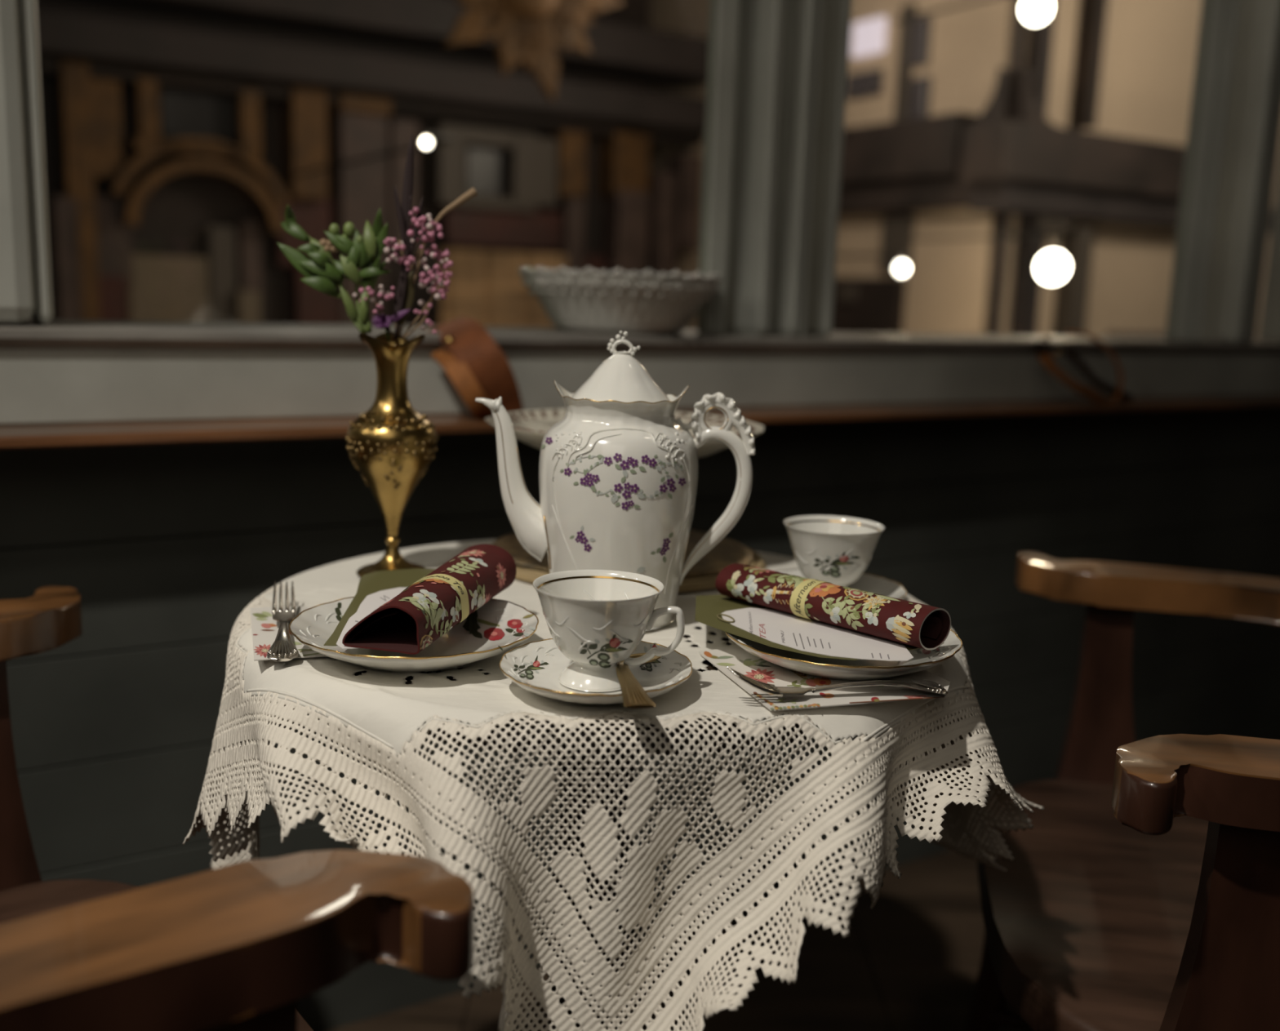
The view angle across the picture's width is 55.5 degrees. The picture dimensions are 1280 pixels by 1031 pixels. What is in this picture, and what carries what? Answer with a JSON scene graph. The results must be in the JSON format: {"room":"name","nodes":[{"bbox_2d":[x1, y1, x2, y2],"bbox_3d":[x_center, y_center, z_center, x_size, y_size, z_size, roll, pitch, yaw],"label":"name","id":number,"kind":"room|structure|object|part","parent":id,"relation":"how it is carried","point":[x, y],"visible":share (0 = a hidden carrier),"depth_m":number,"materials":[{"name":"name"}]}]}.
{"room":"tea room","nodes":[
{"label":"tea room","id":0,"kind":"room"},
{"bbox_2d":[0,406,1279,1030],"bbox_3d":[0.186,0.179,2.008,4.500,0.900,0.201,-4,12,-31],"label":"wall","id":1,"kind":"structure","parent":0,"point":[163,547],"depth_m":1.67,"materials":[{"name":"grey wood"}]},
{"bbox_2d":[0,394,1279,449],"bbox_3d":[0.272,-0.153,1.825,4.500,0.013,0.118,-4,12,-31],"label":"trim ledge","id":2,"kind":"object","parent":1,"relation":"attached to","point":[93,434],"visible":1,"depth_m":1.48,"materials":[{"name":"brown wood"}]},
{"bbox_2d":[0,346,1279,425],"bbox_3d":[0.199,-0.225,1.935,4.500,0.083,0.200,-4,12,-31],"label":"trim","id":3,"kind":"structure","parent":1,"relation":"attached to","point":[39,385],"depth_m":1.62,"materials":[{"name":"grey paint"}]},
{"bbox_2d":[0,319,1279,354],"bbox_3d":[0.197,-0.278,1.932,4.500,0.022,0.243,-4,12,-31],"label":"sill","id":4,"kind":"structure","parent":1,"relation":"attached to","point":[59,333],"depth_m":1.63,"materials":[{"name":"grey paint"}]},
{"bbox_2d":[425,316,523,419],"bbox_3d":[-0.211,-0.178,1.541,0.113,0.141,0.116,-5,13,-34],"label":"strap","id":5,"kind":"object","parent":4,"relation":"hanging from","point":[476,366],"visible":0.85,"depth_m":1.51,"materials":[{"name":"brown leather"}]},
{"bbox_2d":[518,266,723,334],"bbox_3d":[-0.029,-0.310,1.757,0.293,0.088,0.292,-6,13,-36],"label":"porcelain bowl","id":6,"kind":"object","parent":4,"relation":"on","point":[648,302],"visible":1,"depth_m":1.66,"materials":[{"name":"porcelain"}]},
{"bbox_2d":[1032,329,1134,403],"bbox_3d":[0.785,-0.258,2.144,0.286,0.134,0.092,-5,13,-35],"label":"strap","id":7,"kind":"object","parent":4,"relation":"hanging from","point":[1046,359],"visible":0.97,"depth_m":2.12,"materials":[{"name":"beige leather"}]},
{"bbox_2d":[0,0,1279,342],"bbox_3d":[0.818,-1.597,2.042,3.768,2.576,0.200,-4,12,-31],"label":"window frame","id":8,"kind":"structure","parent":1,"relation":"in","point":[776,82],"depth_m":1.84,"materials":[{"name":"grey paint"}]},
{"bbox_3d":[-0.747,-0.619,1.262,0.163,0.827,0.200,-4,12,-31],"label":"post","id":9,"kind":"part","parent":8,"relation":"part of","materials":[{"name":"grey paint"}]},
{"bbox_3d":[0.163,-0.687,1.806,0.012,0.827,0.140,-4,12,-31],"label":"post","id":10,"kind":"part","parent":8,"relation":"part of","materials":[{"name":"grey paint"}]},
{"bbox_3d":[0.217,-0.688,1.824,0.012,0.827,0.125,-4,12,-31],"label":"post","id":11,"kind":"part","parent":8,"relation":"part of","materials":[{"name":"grey paint"}]},
{"bbox_3d":[1.214,-0.757,2.389,0.063,0.827,0.060,-4,12,-31],"label":"post","id":12,"kind":"part","parent":8,"relation":"part of","materials":[{"name":"grey paint"}]},
{"bbox_3d":[1.933,-0.826,2.896,1.083,0.827,0.200,-4,12,-31],"label":"wall panel","id":13,"kind":"part","parent":8,"relation":"part of","materials":[{"name":"grey paint"}]},
{"bbox_2d":[327,850,1029,1030],"bbox_3d":[-0.016,0.475,2.953,7.000,0.044,10.100,2,10,0],"label":"floor","id":14,"kind":"structure","parent":0,"point":[910,962],"depth_m":1.78,"materials":[{"name":"brown wood"}]},
{"bbox_2d":[0,586,475,1030],"bbox_3d":[-0.485,0.484,0.803,0.509,0.693,0.758,-6,13,-39],"label":"armchair","id":15,"kind":"object","parent":14,"relation":"on","point":[237,946],"visible":1,"depth_m":0.57,"materials":[{"name":"brown wood"}]},
{"bbox_3d":[-0.580,0.227,1.060,0.090,0.217,0.043,-6,13,-39],"label":"arm post","id":16,"kind":"part","parent":15,"relation":"part of","materials":[{"name":"brown wood"}]},
{"bbox_3d":[-0.467,0.403,0.800,0.470,0.040,0.591,-6,13,-39],"label":"seat","id":17,"kind":"part","parent":15,"relation":"part of","materials":[{"name":"brown wood"}]},
{"bbox_3d":[-0.206,0.322,0.609,0.090,0.217,0.043,-6,13,-39],"label":"arm post","id":18,"kind":"part","parent":15,"relation":"part of","materials":[{"name":"brown wood"}]},
{"bbox_2d":[36,0,708,325],"bbox_3d":[-2.214,-1.923,5.555,6.972,3.600,0.550,-4,12,-31],"label":"facade","id":19,"kind":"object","parent":14,"relation":"on","point":[178,133],"visible":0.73,"depth_m":5.92,"materials":[{"name":"brown wood"}]},
{"bbox_3d":[-2.436,-1.783,5.522,0.136,0.500,0.160,-4,12,-31],"label":"carved panel","id":20,"kind":"part","parent":19,"relation":"part of","materials":[{"name":"brown wood"}]},
{"bbox_3d":[-2.484,-0.984,5.667,0.165,0.257,0.140,-4,12,-31],"label":"panel","id":21,"kind":"part","parent":19,"relation":"part of","materials":[{"name":"brown wood"}]},
{"bbox_3d":[-2.451,-1.272,5.641,0.162,0.400,0.120,-4,12,-31],"label":"panel","id":22,"kind":"part","parent":19,"relation":"part of","materials":[{"name":"brown wood"}]},
{"bbox_3d":[-2.271,-1.881,5.581,0.091,0.400,0.200,-4,12,-31],"label":"window moulding","id":23,"kind":"part","parent":19,"relation":"part of","materials":[{"name":"brown wood"}]},
{"bbox_3d":[-2.262,-0.949,5.849,0.369,0.589,0.080,-4,12,-31],"label":"door panel","id":24,"kind":"part","parent":19,"relation":"part of","materials":[{"name":"brown wood"}]},
{"bbox_3d":[-2.092,-1.713,5.715,0.566,0.064,0.220,-4,12,-31],"label":"window moulding","id":25,"kind":"part","parent":19,"relation":"part of","materials":[{"name":"brown wood"}]},
{"bbox_3d":[-2.075,-1.622,5.733,0.800,0.287,0.200,-4,12,-31],"label":"arch moulding","id":26,"kind":"part","parent":19,"relation":"part of","materials":[{"name":"brown wood"}]},
{"bbox_3d":[-2.045,-1.037,5.955,0.126,0.740,0.100,-4,12,-31],"label":"door panel","id":27,"kind":"part","parent":19,"relation":"part of","materials":[{"name":"grey"}]},
{"bbox_3d":[-1.883,-1.929,5.814,0.096,0.422,0.200,-4,12,-31],"label":"window moulding","id":28,"kind":"part","parent":19,"relation":"part of","materials":[{"name":"brown wood"}]},
{"bbox_3d":[-1.687,-1.417,6.089,0.267,0.345,0.120,-4,12,-31],"label":"panel","id":29,"kind":"part","parent":19,"relation":"part of","materials":[{"name":"red wood"}]},
{"bbox_3d":[-1.625,-1.101,6.168,0.272,0.367,0.160,-4,12,-31],"label":"panel","id":30,"kind":"part","parent":19,"relation":"part of","materials":[{"name":"brown wood"}]},
{"bbox_3d":[-1.128,-2.100,6.252,3.806,0.094,2.464,2,10,0],"label":"moulding","id":31,"kind":"part","parent":19,"relation":"part of","materials":[{"name":"grey wood"}]},
{"bbox_3d":[-1.141,-2.177,6.126,4.260,0.173,0.370,-4,12,-31],"label":"cornice","id":32,"kind":"part","parent":19,"relation":"part of","materials":[{"name":"wood"}]},
{"bbox_3d":[-1.139,-2.459,6.040,4.197,0.205,0.420,-4,12,-31],"label":"cornice","id":33,"kind":"part","parent":19,"relation":"part of","materials":[{"name":"wood"}]},
{"bbox_2d":[413,132,455,150],"bbox_3d":[-0.640,-1.130,3.603,0.126,0.048,0.452,-3,12,-27],"label":"lantern","id":34,"kind":"object","parent":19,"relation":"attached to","point":[426,142],"depth_m":3.82,"materials":[{"name":"white"}]},
{"bbox_3d":[-0.654,-1.143,3.730,0.026,0.026,0.026,2,10,0],"label":"globe","id":35,"kind":"part","parent":34,"relation":"part of","materials":[{"name":"white"}]},
{"bbox_3d":[-0.748,-1.563,6.646,0.707,0.207,0.120,-4,12,-31],"label":"panel","id":36,"kind":"part","parent":19,"relation":"part of","materials":[{"name":"red wood"}]},
{"bbox_2d":[440,248,567,327],"bbox_3d":[-0.693,-0.963,6.254,0.709,0.766,0.092,-4,12,-32],"label":"wall panel","id":37,"kind":"object","parent":19,"relation":"hanging from","point":[486,287],"visible":0.36,"depth_m":6.18,"materials":[{"name":"brown wood"}]},
{"bbox_2d":[444,0,624,101],"bbox_3d":[-0.366,-2.422,4.466,0.751,1.706,0.090,-4,12,-31],"label":"star ornament","id":38,"kind":"object","parent":19,"relation":"hanging from","point":[528,33],"visible":1,"depth_m":4.56,"materials":[{"name":"brown metal"}]},
{"bbox_3d":[-0.295,-1.397,6.934,0.134,0.164,0.170,-4,12,-31],"label":"panel","id":39,"kind":"part","parent":19,"relation":"part of","materials":[{"name":"brown wood"}]},
{"bbox_3d":[-0.093,-2.079,6.903,0.233,0.527,0.200,-4,12,-31],"label":"carved panel","id":40,"kind":"part","parent":19,"relation":"part of","materials":[{"name":"brown wood"}]},
{"bbox_2d":[334,626,819,1030],"bbox_3d":[-0.045,0.431,1.090,0.572,0.721,0.572,2,10,0],"label":"round table","id":41,"kind":"object","parent":14,"relation":"on","point":[710,667],"visible":0.11,"depth_m":0.84,"materials":[{"name":"brown wood"}]},
{"bbox_2d":[182,539,1044,1030],"bbox_3d":[-0.033,0.215,1.037,0.676,0.285,0.690,-8,14,-44],"label":"tablecloth","id":42,"kind":"object","parent":41,"relation":"on","point":[382,715],"visible":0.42,"depth_m":0.76,"materials":[{"name":"white fabric"}]},
{"bbox_2d":[249,605,326,661],"bbox_3d":[-0.246,0.085,0.912,0.085,0.001,0.142,-2,11,-19],"label":"paper napkin","id":43,"kind":"object","parent":42,"relation":"on","point":[264,629],"visible":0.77,"depth_m":0.90,"materials":[{"name":"white paper"}]},
{"bbox_2d":[266,581,298,662],"bbox_3d":[-0.265,0.076,0.904,0.021,0.017,0.165,-1,11,-16],"label":"fork","id":44,"kind":"object","parent":43,"relation":"on","point":[282,649],"visible":1,"depth_m":0.87,"materials":[{"name":"silver metal"}]},
{"bbox_3d":[-0.252,0.087,0.861,0.021,0.011,0.072,-1,11,-15],"label":"handle","id":45,"kind":"part","parent":44,"relation":"part of","materials":[{"name":"silver metal"}]},
{"bbox_2d":[344,331,439,576],"bbox_3d":[-0.221,-0.054,1.085,0.082,0.215,0.082,2,10,0],"label":"vase","id":46,"kind":"object","parent":42,"relation":"on","point":[393,446],"visible":0.95,"depth_m":1.06,"materials":[{"name":"gold metal"}]},
{"bbox_2d":[276,204,391,333],"bbox_3d":[-0.265,-0.212,1.053,0.099,0.108,0.027,2,10,0],"label":"leafy sprig","id":47,"kind":"object","parent":46,"relation":"in","point":[323,273],"visible":1,"depth_m":1.05,"materials":[{"name":"green plant"}]},
{"bbox_3d":[-0.265,-0.205,1.061,0.075,0.092,0.012,2,10,0],"label":"stem","id":48,"kind":"part","parent":47,"relation":"part of","materials":[{"name":"green plant"}]},
{"bbox_2d":[371,308,411,341],"bbox_3d":[-0.221,-0.166,1.059,0.034,0.029,0.027,6,11,23],"label":"flower","id":49,"kind":"object","parent":46,"relation":"in","point":[382,322],"visible":1,"depth_m":1.06,"materials":[{"name":"purple plant"}]},
{"bbox_3d":[-0.221,-0.159,1.065,0.005,0.013,0.003,2,10,0],"label":"stem","id":50,"kind":"part","parent":49,"relation":"part of","materials":[{"name":"green plant"}]},
{"bbox_2d":[352,206,453,338],"bbox_3d":[-0.205,-0.209,1.053,0.091,0.113,0.036,2,10,0],"label":"flower","id":51,"kind":"object","parent":46,"relation":"in","point":[440,275],"visible":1,"depth_m":1.05,"materials":[{"name":"pink petals"},{"name":"brown stem"}]},
{"bbox_3d":[-0.203,-0.202,1.063,0.070,0.096,0.002,2,10,0],"label":"stem","id":52,"kind":"part","parent":51,"relation":"part of","materials":[{"name":"brown"}]},
{"bbox_2d":[393,133,422,339],"bbox_3d":[-0.200,-0.240,1.050,0.026,0.176,0.006,2,10,0],"label":"plume","id":53,"kind":"object","parent":46,"relation":"in","point":[402,213],"visible":1,"depth_m":1.05,"materials":[{"name":"black plant"}]},
{"bbox_3d":[-0.206,-0.257,1.046,0.011,0.054,0.004,2,10,0],"label":"blade","id":54,"kind":"part","parent":53,"relation":"part of","materials":[{"name":"black"}]},
{"bbox_3d":[-0.208,-0.195,1.060,0.011,0.052,0.003,2,10,0],"label":"blade","id":55,"kind":"part","parent":53,"relation":"part of","materials":[{"name":"black plant"}]},
{"bbox_3d":[-0.206,-0.214,1.055,0.017,0.123,0.002,2,10,0],"label":"stem","id":56,"kind":"part","parent":53,"relation":"part of","materials":[{"name":"black"}]},
{"bbox_3d":[-0.204,-0.215,1.056,0.010,0.051,0.003,2,10,0],"label":"blade","id":57,"kind":"part","parent":53,"relation":"part of","materials":[{"name":"black"}]},
{"bbox_3d":[-0.199,-0.283,1.044,0.011,0.088,0.003,1,10,-4],"label":"blade","id":58,"kind":"part","parent":53,"relation":"part of","materials":[{"name":"black"}]},
{"bbox_3d":[-0.193,-0.250,1.050,0.012,0.051,0.003,2,10,0],"label":"blade","id":59,"kind":"part","parent":53,"relation":"part of","materials":[{"name":"black"}]},
{"bbox_2d":[395,187,477,339],"bbox_3d":[-0.179,-0.221,1.071,0.071,0.134,0.008,-1,11,-14],"label":"stem","id":60,"kind":"object","parent":46,"relation":"in","point":[472,193],"visible":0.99,"depth_m":1.06,"materials":[{"name":"brown plant"}]},
{"bbox_2d":[288,568,538,671],"bbox_3d":[-0.159,0.079,0.905,0.172,0.022,0.248,2,10,0],"label":"dessert plate","id":61,"kind":"object","parent":42,"relation":"on","point":[499,626],"depth_m":0.87,"materials":[{"name":"white ceramic"}]},
{"bbox_2d":[334,602,342,621],"bbox_3d":[-0.216,0.077,0.896,0.023,0.015,0.042,2,10,0],"label":"print","id":62,"kind":"object","parent":61,"relation":"on","point":[338,606],"depth_m":0.90,"materials":[{"name":"green paint"}]},
{"bbox_2d":[336,587,406,648],"bbox_3d":[-0.180,0.072,0.875,0.056,0.001,0.169,2,10,0],"label":"menu card","id":63,"kind":"object","parent":61,"relation":"on","point":[372,602],"visible":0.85,"depth_m":0.90,"materials":[{"name":"white paper"}]},
{"bbox_3d":[-0.193,0.065,0.912,0.067,0.001,0.230,2,10,0],"label":"menu backing","id":64,"kind":"part","parent":61,"relation":"part of","materials":[{"name":"green paper"}]},
{"bbox_2d":[342,543,516,654],"bbox_3d":[-0.144,0.055,0.873,0.055,0.036,0.182,5,11,14],"label":"napkin","id":65,"kind":"object","parent":61,"relation":"on","point":[428,609],"visible":1,"depth_m":0.84,"materials":[{"name":"red fabric"}]},
{"bbox_2d":[462,610,535,650],"bbox_3d":[-0.097,0.083,0.884,0.046,0.017,0.160,-2,11,-21],"label":"print","id":66,"kind":"object","parent":61,"relation":"on","point":[482,630],"depth_m":0.89,"materials":[{"name":"red paint"}]},
{"bbox_2d":[499,638,692,704],"bbox_3d":[-0.029,0.105,0.801,0.126,0.017,0.126,-4,12,-29],"label":"saucer","id":67,"kind":"object","parent":42,"relation":"on","point":[536,667],"visible":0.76,"depth_m":0.81,"materials":[{"name":"white ceramic"}]},
{"bbox_2d":[513,654,548,679],"bbox_3d":[-0.074,0.101,0.810,0.015,0.007,0.046,4,11,14],"label":"print","id":68,"kind":"object","parent":67,"relation":"on","point":[525,666],"depth_m":0.81,"materials":[{"name":"red"}]},
{"bbox_2d":[533,569,684,692],"bbox_3d":[-0.028,0.077,0.796,0.085,0.065,0.085,-6,13,-39],"label":"teacup","id":69,"kind":"object","parent":67,"relation":"on","point":[597,619],"visible":0.96,"depth_m":0.78,"materials":[{"name":"white ceramic"}]},
{"bbox_2d":[579,634,633,668],"bbox_3d":[-0.022,0.086,0.773,0.031,0.029,0.020,-8,14,-43],"label":"print","id":70,"kind":"object","parent":69,"relation":"attached to","point":[596,651],"depth_m":0.77,"materials":[{"name":"red"}]},
{"bbox_3d":[0.009,0.079,0.791,0.039,0.042,0.008,3,10,4],"label":"handle","id":71,"kind":"part","parent":69,"relation":"part of","materials":[{"name":"white ceramic"}]},
{"bbox_2d":[616,653,661,708],"bbox_3d":[-0.001,0.104,0.773,0.030,0.008,0.114,2,10,0],"label":"teaspoon","id":72,"kind":"object","parent":67,"relation":"on","point":[634,696],"visible":0.82,"depth_m":0.74,"materials":[{"name":"gold metal"}]},
{"bbox_2d":[620,653,661,665],"bbox_3d":[-0.001,0.097,0.819,0.029,0.007,0.021,2,10,0],"label":"spoon bowl","id":73,"kind":"object","parent":72,"relation":"on","point":[633,655],"depth_m":0.82,"materials":[{"name":"gold metal"}]},
{"bbox_2d":[639,642,663,671],"bbox_3d":[0.006,0.097,0.835,0.018,0.011,0.030,-1,11,-15],"label":"print","id":74,"kind":"object","parent":67,"relation":"on","point":[644,647],"depth_m":0.83,"materials":[{"name":"green paint"}]},
{"bbox_3d":[-0.034,0.087,1.027,0.574,0.027,0.575,2,10,0],"label":"hem cord","id":75,"kind":"part","parent":42,"relation":"part of","materials":[{"name":"white fabric"}]},
{"bbox_2d":[475,330,755,629],"bbox_3d":[-0.019,-0.030,0.958,0.187,0.228,0.126,-5,12,-32],"label":"coffee pot","id":76,"kind":"object","parent":42,"relation":"on","point":[618,473],"visible":0.94,"depth_m":0.92,"materials":[{"name":"white ceramic"}]},
{"bbox_3d":[-0.095,-0.028,0.961,0.071,0.131,0.036,2,10,0],"label":"spout","id":77,"kind":"part","parent":76,"relation":"part of","materials":[{"name":"white ceramic"}]},
{"bbox_3d":[-0.014,-0.107,0.946,0.085,0.042,0.085,2,10,0],"label":"lid","id":78,"kind":"part","parent":76,"relation":"part of","materials":[{"name":"white ceramic"}]},
{"bbox_2d":[636,566,645,573],"bbox_3d":[0.000,0.044,0.922,0.016,0.012,0.002,-2,11,-21],"label":"print","id":79,"kind":"object","parent":76,"relation":"attached to","point":[639,569],"depth_m":0.92,"materials":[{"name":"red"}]},
{"bbox_3d":[0.057,-0.017,0.962,0.064,0.149,0.012,2,10,0],"label":"handle","id":80,"kind":"part","parent":76,"relation":"part of","materials":[{"name":"white ceramic"}]},
{"bbox_2d":[515,546,765,592],"bbox_3d":[-0.014,0.041,1.186,0.272,0.006,0.272,2,10,0],"label":"mat","id":81,"kind":"object","parent":42,"relation":"on","point":[706,582],"visible":0.08,"depth_m":1.09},
{"bbox_2d":[484,408,764,577],"bbox_3d":[-0.016,-0.029,1.191,0.270,0.127,0.270,2,10,0],"label":"cake stand","id":82,"kind":"object","parent":81,"relation":"on","point":[531,427],"visible":0.18,"depth_m":1.18,"materials":[{"name":"white porcelain"}]},
{"bbox_3d":[-0.014,-0.078,1.182,0.270,0.026,0.270,2,10,0],"label":"plate","id":83,"kind":"part","parent":82,"relation":"part of","materials":[{"name":"beige ceramic"}]},
{"bbox_2d":[698,646,950,711],"bbox_3d":[0.131,0.109,0.853,0.146,0.001,0.141,-1,11,-18],"label":"paper napkin","id":84,"kind":"object","parent":42,"relation":"on","point":[737,659],"visible":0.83,"depth_m":0.82,"materials":[{"name":"white paper"}]},
{"bbox_2d":[694,594,962,680],"bbox_3d":[0.115,0.089,0.897,0.228,0.023,0.225,2,10,0],"label":"dessert plate","id":85,"kind":"object","parent":84,"relation":"on","point":[922,660],"depth_m":0.86,"materials":[{"name":"white ceramic"}]},
{"bbox_3d":[0.112,0.079,0.895,0.120,0.001,0.196,-7,14,-42],"label":"menu backing","id":86,"kind":"part","parent":85,"relation":"part of","materials":[{"name":"green paper"}]},
{"bbox_2d":[716,607,913,661],"bbox_3d":[0.123,0.084,0.864,0.077,0.002,0.160,-8,14,-43],"label":"menu card","id":87,"kind":"object","parent":85,"relation":"on","point":[776,626],"visible":1,"depth_m":0.86,"materials":[{"name":"white paper"}]},
{"bbox_2d":[715,563,951,649],"bbox_3d":[0.138,0.064,0.896,0.042,0.030,0.186,-8,14,-43],"label":"roll","id":88,"kind":"object","parent":85,"relation":"on","point":[922,626],"visible":1,"depth_m":0.87,"materials":[{"name":"red paper"}]},
{"bbox_2d":[915,647,944,658],"bbox_3d":[0.210,0.096,0.875,0.018,0.009,0.047,1,10,-6],"label":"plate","id":89,"kind":"object","parent":85,"relation":"on","point":[939,652],"depth_m":0.87,"materials":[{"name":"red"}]},
{"bbox_2d":[726,666,947,697],"bbox_3d":[0.130,0.108,0.793,0.150,0.021,0.021,0,11,-12],"label":"fork","id":90,"kind":"object","parent":84,"relation":"on","point":[928,686],"visible":1,"depth_m":0.79,"materials":[{"name":"silver metal"}]},
{"bbox_3d":[0.158,0.113,0.801,0.092,0.009,0.021,0,11,-11],"label":"handle","id":91,"kind":"part","parent":90,"relation":"part of","materials":[{"name":"silver metal"}]},
{"bbox_2d":[775,568,906,599],"bbox_3d":[0.162,0.068,1.040,0.127,0.017,0.127,2,10,0],"label":"saucer","id":92,"kind":"object","parent":42,"relation":"on","point":[873,584],"visible":0.15,"depth_m":1.07,"materials":[{"name":"white ceramic"}]},
{"bbox_2d":[783,515,884,586],"bbox_3d":[0.163,0.040,1.035,0.085,0.065,0.085,7,11,24],"label":"teacup","id":93,"kind":"object","parent":92,"relation":"on","point":[837,550],"visible":0.77,"depth_m":1.01,"materials":[{"name":"white ceramic"}]},
{"bbox_2d":[813,551,859,577],"bbox_3d":[0.162,0.040,1.003,0.038,0.024,0.009,3,10,6],"label":"print","id":94,"kind":"object","parent":93,"relation":"attached to","point":[825,564],"depth_m":1.00,"materials":[{"name":"red"}]},
{"bbox_2d":[647,0,1279,338],"bbox_3d":[2.118,-2.356,7.061,3.381,4.200,3.140,-4,12,-31],"label":"building","id":95,"kind":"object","parent":14,"relation":"on","point":[982,118],"visible":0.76,"depth_m":5.51,"materials":[{"name":"grey"}]},
{"bbox_3d":[1.096,-0.929,6.011,0.080,0.473,0.569,-4,12,-31],"label":"door","id":96,"kind":"part","parent":95,"relation":"part of","materials":[{"name":"brown wood"}]},
{"bbox_2d":[836,253,911,275],"bbox_3d":[0.966,-1.126,5.470,0.143,0.096,0.924,-2,11,-22],"label":"lantern","id":97,"kind":"object","parent":95,"relation":"hanging from","point":[901,268],"visible":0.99,"depth_m":5.21,"materials":[{"name":"white"}]},
{"bbox_3d":[1.088,-1.027,5.061,0.055,0.056,0.055,2,10,0],"label":"globe","id":98,"kind":"part","parent":97,"relation":"part of","materials":[{"name":"white glass"}]},
{"bbox_2d":[893,0,1051,23],"bbox_3d":[1.331,-1.965,4.844,0.164,0.172,0.947,-2,11,-21],"label":"lantern","id":99,"kind":"object","parent":95,"relation":"attached to","point":[1034,11],"visible":1,"depth_m":4.44,"materials":[{"name":"beige"}]},
{"bbox_3d":[1.449,-1.854,4.451,0.102,0.104,0.102,2,10,0],"label":"globe","id":100,"kind":"part","parent":99,"relation":"part of","materials":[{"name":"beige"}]},
{"bbox_2d":[912,233,1068,282],"bbox_3d":[1.447,-1.055,5.006,0.169,0.192,0.953,-2,11,-20],"label":"lantern","id":101,"kind":"object","parent":95,"relation":"attached to","point":[1051,267],"visible":1,"depth_m":4.60,"materials":[{"name":"beige"}]},
{"bbox_3d":[1.564,-0.941,4.617,0.114,0.116,0.114,2,10,0],"label":"globe","id":102,"kind":"part","parent":101,"relation":"part of","materials":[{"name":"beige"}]},
{"bbox_3d":[1.535,-0.626,5.330,0.040,1.381,0.048,-4,12,-31],"label":"corner post","id":103,"kind":"part","parent":95,"relation":"part of","materials":[{"name":"wood"}]},
{"bbox_3d":[1.611,-2.864,4.921,0.036,2.467,0.048,-4,12,-31],"label":"corner post","id":104,"kind":"part","parent":95,"relation":"part of","materials":[{"name":"brown wood"}]},
{"bbox_2d":[964,551,1279,1030],"bbox_3d":[0.577,0.459,1.139,0.509,0.693,0.735,4,11,11],"label":"armchair","id":105,"kind":"object","parent":14,"relation":"on","point":[1143,894],"visible":0.97,"depth_m":1.06,"materials":[{"name":"brown wood"}]},
{"bbox_3d":[0.413,0.543,1.436,0.046,0.411,0.094,0,11,-13],"label":"leg","id":106,"kind":"part","parent":105,"relation":"part of","materials":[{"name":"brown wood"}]},
{"bbox_3d":[0.561,0.378,1.128,0.470,0.040,0.568,4,11,11],"label":"seat","id":107,"kind":"part","parent":105,"relation":"part of","materials":[{"name":"brown wood"}]},
{"bbox_3d":[0.534,0.203,1.399,0.090,0.217,0.043,4,11,11],"label":"arm post","id":108,"kind":"part","parent":105,"relation":"part of","materials":[{"name":"brown wood"}]},
{"bbox_3d":[0.608,0.138,1.076,0.468,0.036,0.735,4,11,11],"label":"arm rail","id":109,"kind":"part","parent":105,"relation":"part of","materials":[{"name":"brown wood"}]},
{"bbox_3d":[0.419,0.299,0.848,0.090,0.217,0.043,4,11,11],"label":"arm post","id":110,"kind":"part","parent":105,"relation":"part of","materials":[{"name":"brown wood"}]}
]}

